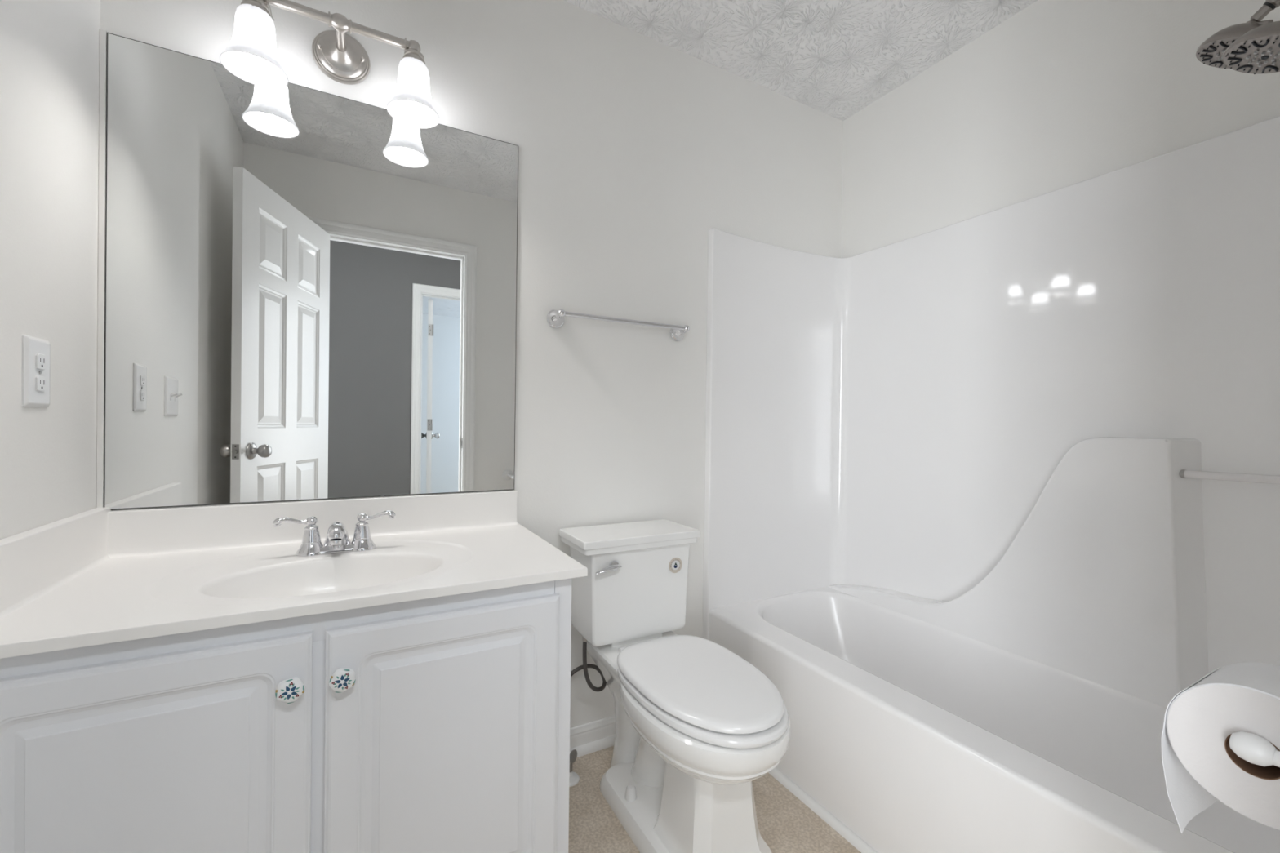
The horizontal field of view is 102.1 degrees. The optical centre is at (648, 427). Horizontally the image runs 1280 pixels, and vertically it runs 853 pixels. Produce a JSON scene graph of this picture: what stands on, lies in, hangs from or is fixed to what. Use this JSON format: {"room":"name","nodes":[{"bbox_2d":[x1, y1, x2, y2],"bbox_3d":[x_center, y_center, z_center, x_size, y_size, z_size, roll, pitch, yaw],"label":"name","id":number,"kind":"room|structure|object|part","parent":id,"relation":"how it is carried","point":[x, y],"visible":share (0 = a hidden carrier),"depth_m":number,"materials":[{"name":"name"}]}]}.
{"room":"bathroom","nodes":[
{"label":"bathroom","id":0,"kind":"room"},
{"bbox_2d":[0,0,100,539],"bbox_3d":[-0.845,-0.149,0.372,0.100,2.440,1.720,1,0,-29],"label":"wall","id":1,"kind":"structure","parent":0,"point":[50,49],"depth_m":0.96,"materials":[{"name":"white paint"}]},
{"bbox_2d":[21,334,50,407],"bbox_3d":[-1.093,-0.099,0.927,0.009,0.123,0.082,1,0,-29],"label":"wall outlet","id":2,"kind":"object","parent":1,"relation":"attached to","point":[36,352],"visible":1,"depth_m":0.92,"materials":[{"name":"white plastic"}]},
{"bbox_2d":[35,353,46,369],"bbox_3d":[-1.091,-0.119,0.928,0.005,0.027,0.029,1,0,-29],"label":"receptacle","id":3,"kind":"object","parent":2,"relation":"attached to","point":[40,358],"depth_m":0.93,"materials":[{"name":"white plastic"}]},
{"bbox_2d":[35,375,46,391],"bbox_3d":[-1.092,-0.080,0.929,0.005,0.027,0.029,1,0,-29],"label":"receptacle","id":4,"kind":"object","parent":2,"relation":"attached to","point":[40,380],"depth_m":0.93,"materials":[{"name":"white plastic"}]},
{"bbox_2d":[100,0,843,728],"bbox_3d":[-0.218,-0.150,1.776,2.565,2.440,0.120,1,0,-29],"label":"wall","id":5,"kind":"structure","parent":0,"point":[633,146],"depth_m":1.73,"materials":[{"name":"white paint"}]},
{"bbox_2d":[96,28,518,509],"bbox_3d":[-0.812,-0.344,1.369,0.925,1.061,0.006,1,0,-29],"label":"wall mirror","id":6,"kind":"object","parent":5,"relation":"attached to","point":[311,294],"depth_m":1.31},
{"bbox_2d":[107,490,517,558],"bbox_3d":[-0.809,0.241,1.365,0.923,0.104,0.030,1,0,-29],"label":"backsplash","id":7,"kind":"structure","parent":5,"relation":"attached to","point":[144,531],"depth_m":1.30,"materials":[{"name":"stone"}]},
{"bbox_2d":[219,0,439,128],"bbox_3d":[-0.764,-0.924,1.282,0.453,0.232,0.192,1,0,-29],"label":"vanity light","id":8,"kind":"object","parent":5,"relation":"attached to","point":[251,55],"visible":1,"depth_m":1.28,"materials":[{"name":"white glass"}]},
{"bbox_3d":[-0.891,-0.874,1.173,0.125,0.129,0.125,1,0,-29],"label":"lamp shade","id":9,"kind":"part","parent":8,"relation":"part of","materials":[{"name":"white glass"}]},
{"bbox_3d":[-0.891,-0.875,1.173,0.054,0.070,0.054,1,0,-29],"label":"bulb","id":10,"kind":"part","parent":8,"relation":"part of","materials":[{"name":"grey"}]},
{"bbox_3d":[-0.766,-0.977,1.288,0.020,0.024,0.089,1,0,-29],"label":"arm","id":11,"kind":"part","parent":8,"relation":"part of","materials":[{"name":"silver metal"}]},
{"bbox_3d":[-0.798,-0.975,1.345,0.133,0.133,0.048,1,0,-29],"label":"wall plate","id":12,"kind":"part","parent":8,"relation":"part of","materials":[{"name":"silver metal"}]},
{"bbox_3d":[-0.605,-0.871,1.333,0.125,0.129,0.125,1,0,-29],"label":"lamp shade","id":13,"kind":"part","parent":8,"relation":"part of","materials":[{"name":"white glass"}]},
{"bbox_3d":[-0.605,-0.872,1.333,0.054,0.070,0.054,1,0,-29],"label":"bulb","id":14,"kind":"part","parent":8,"relation":"part of","materials":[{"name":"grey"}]},
{"bbox_2d":[569,715,616,757],"bbox_3d":[-0.108,1.030,1.766,0.727,0.083,0.032,1,0,-29],"label":"baseboard","id":15,"kind":"structure","parent":5,"relation":"attached to","point":[599,735],"depth_m":1.72,"materials":[{"name":"white paint"}]},
{"bbox_3d":[-0.105,1.060,1.761,0.727,0.024,0.020,1,0,-29],"label":"shoe moulding","id":16,"kind":"part","parent":15,"relation":"part of","materials":[{"name":"white paint"}]},
{"bbox_2d":[546,309,689,341],"bbox_3d":[-0.081,-0.346,1.740,0.520,0.059,0.074,1,0,-29],"label":"towel bar","id":17,"kind":"object","parent":5,"relation":"attached to","point":[555,318],"visible":1,"depth_m":1.68,"materials":[{"name":"silver metal"}]},
{"bbox_2d":[568,746,861,852],"bbox_3d":[1.181,1.155,-0.700,4.800,0.100,5.600,1,0,-29],"label":"floor","id":18,"kind":"structure","parent":0,"point":[785,824],"depth_m":1.42,"materials":[{"name":"beige plastic"}]},
{"bbox_2d":[0,577,572,852],"bbox_3d":[-0.687,0.691,1.124,0.907,0.755,0.582,1,0,-29],"label":"vanity cabinet","id":19,"kind":"object","parent":18,"relation":"on","point":[438,724],"visible":0.98,"depth_m":0.88,"materials":[{"name":"white wood"}]},
{"bbox_3d":[-0.765,0.647,0.789,0.420,0.594,0.019,1,0,-29],"label":"cabinet door","id":20,"kind":"part","parent":19,"relation":"part of","materials":[{"name":"white wood"}]},
{"bbox_3d":[-0.592,0.432,0.856,0.041,0.041,0.028,1,0,-29],"label":"cabinet knob","id":21,"kind":"part","parent":19,"relation":"part of","materials":[{"name":"white ceramic"}]},
{"bbox_2d":[0,490,587,658],"bbox_3d":[-0.679,0.306,1.136,0.940,0.244,0.560,1,0,-29],"label":"countertop","id":22,"kind":"structure","parent":19,"relation":"on","point":[97,575],"depth_m":1.10,"materials":[{"name":"stone"}]},
{"bbox_2d":[272,511,395,556],"bbox_3d":[-0.742,0.250,1.232,0.214,0.090,0.144,1,0,3],"label":"faucet","id":23,"kind":"object","parent":22,"relation":"on","point":[337,540],"visible":1,"depth_m":1.22,"materials":[{"name":"silver metal"}]},
{"bbox_3d":[-0.817,0.220,1.198,0.087,0.030,0.024,0,1,-43],"label":"handle lever","id":24,"kind":"part","parent":23,"relation":"part of","materials":[{"name":"silver metal"}]},
{"bbox_3d":[-0.794,0.263,1.220,0.062,0.064,0.062,1,0,-29],"label":"handle","id":25,"kind":"part","parent":23,"relation":"part of","materials":[{"name":"silver metal"}]},
{"bbox_3d":[-0.736,0.256,1.222,0.068,0.074,0.141,1,0,-29],"label":"spout","id":26,"kind":"part","parent":23,"relation":"part of","materials":[{"name":"silver metal"}]},
{"bbox_3d":[-0.704,0.264,1.270,0.062,0.064,0.062,1,0,-29],"label":"handle","id":27,"kind":"part","parent":23,"relation":"part of","materials":[{"name":"silver metal"}]},
{"bbox_3d":[-0.673,0.221,1.278,0.087,0.030,0.024,1,0,-15],"label":"handle lever","id":28,"kind":"part","parent":23,"relation":"part of","materials":[{"name":"silver metal"}]},
{"bbox_3d":[-0.528,0.432,0.892,0.041,0.041,0.028,1,0,-29],"label":"cabinet knob","id":29,"kind":"part","parent":19,"relation":"part of","materials":[{"name":"white ceramic"}]},
{"bbox_3d":[-0.380,0.651,1.004,0.424,0.594,0.019,1,0,-29],"label":"cabinet door","id":30,"kind":"part","parent":19,"relation":"part of","materials":[{"name":"white wood"}]},
{"bbox_2d":[568,749,579,786],"bbox_3d":[-0.248,1.019,1.584,0.064,0.105,0.086,1,0,-29],"label":"shutoff valve","id":31,"kind":"object","parent":18,"relation":"on","point":[574,779],"visible":0.56,"depth_m":1.56,"materials":[{"name":"white plastic"}]},
{"bbox_3d":[-0.230,0.996,1.570,0.016,0.030,0.045,1,0,16],"label":"valve handle","id":32,"kind":"part","parent":31,"relation":"part of","materials":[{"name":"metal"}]},
{"bbox_2d":[570,635,606,691],"bbox_3d":[-0.211,0.810,1.633,0.170,0.328,0.072,1,0,-29],"label":"supply hose","id":33,"kind":"object","parent":31,"relation":"attached to","point":[585,665],"visible":0.65,"depth_m":1.62,"materials":[{"name":"black rubber"}]},
{"bbox_2d":[559,519,791,852],"bbox_3d":[0.063,0.711,1.436,0.410,0.764,0.742,1,0,-29],"label":"toilet","id":34,"kind":"object","parent":18,"relation":"on","point":[696,722],"visible":1,"depth_m":1.37,"materials":[{"name":"white ceramic"}]},
{"bbox_3d":[-0.118,0.409,1.512,0.084,0.032,0.035,1,0,-29],"label":"flush lever","id":35,"kind":"part","parent":34,"relation":"part of","materials":[{"name":"silver metal"}]},
{"bbox_3d":[-0.060,0.346,1.657,0.400,0.042,0.217,1,0,-29],"label":"tank lid","id":36,"kind":"part","parent":34,"relation":"part of","materials":[{"name":"white ceramic"}]},
{"bbox_3d":[-0.063,0.519,1.671,0.344,0.309,0.192,1,0,-29],"label":"tank","id":37,"kind":"part","parent":34,"relation":"part of","materials":[{"name":"white ceramic"}]},
{"bbox_3d":[0.132,0.654,1.362,0.337,0.022,0.512,1,0,-29],"label":"seat lid","id":38,"kind":"part","parent":34,"relation":"part of","materials":[{"name":"white plastic"}]},
{"bbox_3d":[0.139,0.679,1.349,0.346,0.020,0.512,1,0,-29],"label":"seat","id":39,"kind":"part","parent":34,"relation":"part of","materials":[{"name":"white plastic"}]},
{"bbox_2d":[702,115,1279,852],"bbox_3d":[0.917,0.177,1.425,0.719,1.819,1.604,1,0,-29],"label":"shower","id":40,"kind":"object","parent":18,"relation":"on","point":[986,494],"visible":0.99,"depth_m":1.50,"materials":[{"name":"white plastic"}]},
{"bbox_2d":[708,585,1279,852],"bbox_3d":[0.906,0.889,1.428,0.700,0.396,1.584,1,0,-29],"label":"bathtub","id":41,"kind":"object","parent":40,"relation":"in","point":[917,733],"depth_m":1.37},
{"bbox_2d":[768,767,877,852],"bbox_3d":[0.596,1.076,1.241,0.018,0.018,1.572,1,0,-29],"label":"baseboard","id":42,"kind":"structure","parent":41,"relation":"attached to","point":[862,846],"depth_m":1.44,"materials":[{"name":"white paint"}]},
{"bbox_2d":[828,436,1208,707],"bbox_3d":[1.083,0.374,1.742,0.094,0.707,1.141,1,0,-29],"label":"shelf","id":43,"kind":"object","parent":40,"relation":"attached to","point":[1076,566],"depth_m":1.53,"materials":[{"name":"white plastic"}]},
{"bbox_2d":[1178,469,1186,478],"bbox_3d":[1.324,0.114,1.288,0.021,0.021,0.017,1,0,-29],"label":"socket","id":44,"kind":"object","parent":40,"relation":"attached to","point":[1182,473],"depth_m":1.28,"materials":[{"name":"plastic"}]},
{"bbox_3d":[1.442,0.117,1.078,0.019,0.019,0.483,1,0,-29],"label":"acrylic rod","id":45,"kind":"part","parent":40,"relation":"part of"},
{"bbox_2d":[563,0,1037,120],"bbox_3d":[0.220,-1.409,1.014,2.365,0.100,1.607,1,0,-29],"label":"ceiling","id":46,"kind":"structure","parent":0,"point":[836,59],"depth_m":1.79,"materials":[{"name":"white paint"}]},
{"bbox_2d":[840,0,1279,257],"bbox_3d":[1.307,-0.128,1.574,0.100,2.440,1.720,1,0,-29],"label":"wall","id":47,"kind":"structure","parent":0,"point":[1058,94],"depth_m":1.62,"materials":[{"name":"white paint"}]},
{"bbox_3d":[0.622,-0.129,0.271,2.365,2.440,0.113,1,0,-29],"label":"wall","id":48,"kind":"structure","parent":0,"visible":0},
{"bbox_2d":[1195,0,1279,74],"bbox_3d":[1.212,-0.842,0.889,0.220,0.385,0.408,1,0,-29],"label":"shower head","id":49,"kind":"object","parent":48,"relation":"attached to","point":[1251,46],"visible":1,"depth_m":0.97},
{"bbox_3d":[1.241,-0.859,0.856,0.124,0.309,0.314,1,0,-29],"label":"shower arm","id":50,"kind":"part","parent":49,"relation":"part of","materials":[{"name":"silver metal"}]},
{"bbox_2d":[1229,731,1279,767],"bbox_3d":[0.703,0.328,0.491,0.191,0.067,0.180,1,0,-29],"label":"toilet paper holder","id":51,"kind":"object","parent":48,"relation":"attached to","point":[1253,748],"visible":0.67,"depth_m":0.52,"materials":[{"name":"white plastic"}]},
{"bbox_2d":[1161,662,1279,833],"bbox_3d":[0.666,0.360,0.557,0.108,0.184,0.139,1,0,-29],"label":"toilet paper roll","id":52,"kind":"object","parent":51,"relation":"hanging from","point":[1201,768],"visible":0.97,"depth_m":0.55,"materials":[{"name":"white paper"}]}
]}

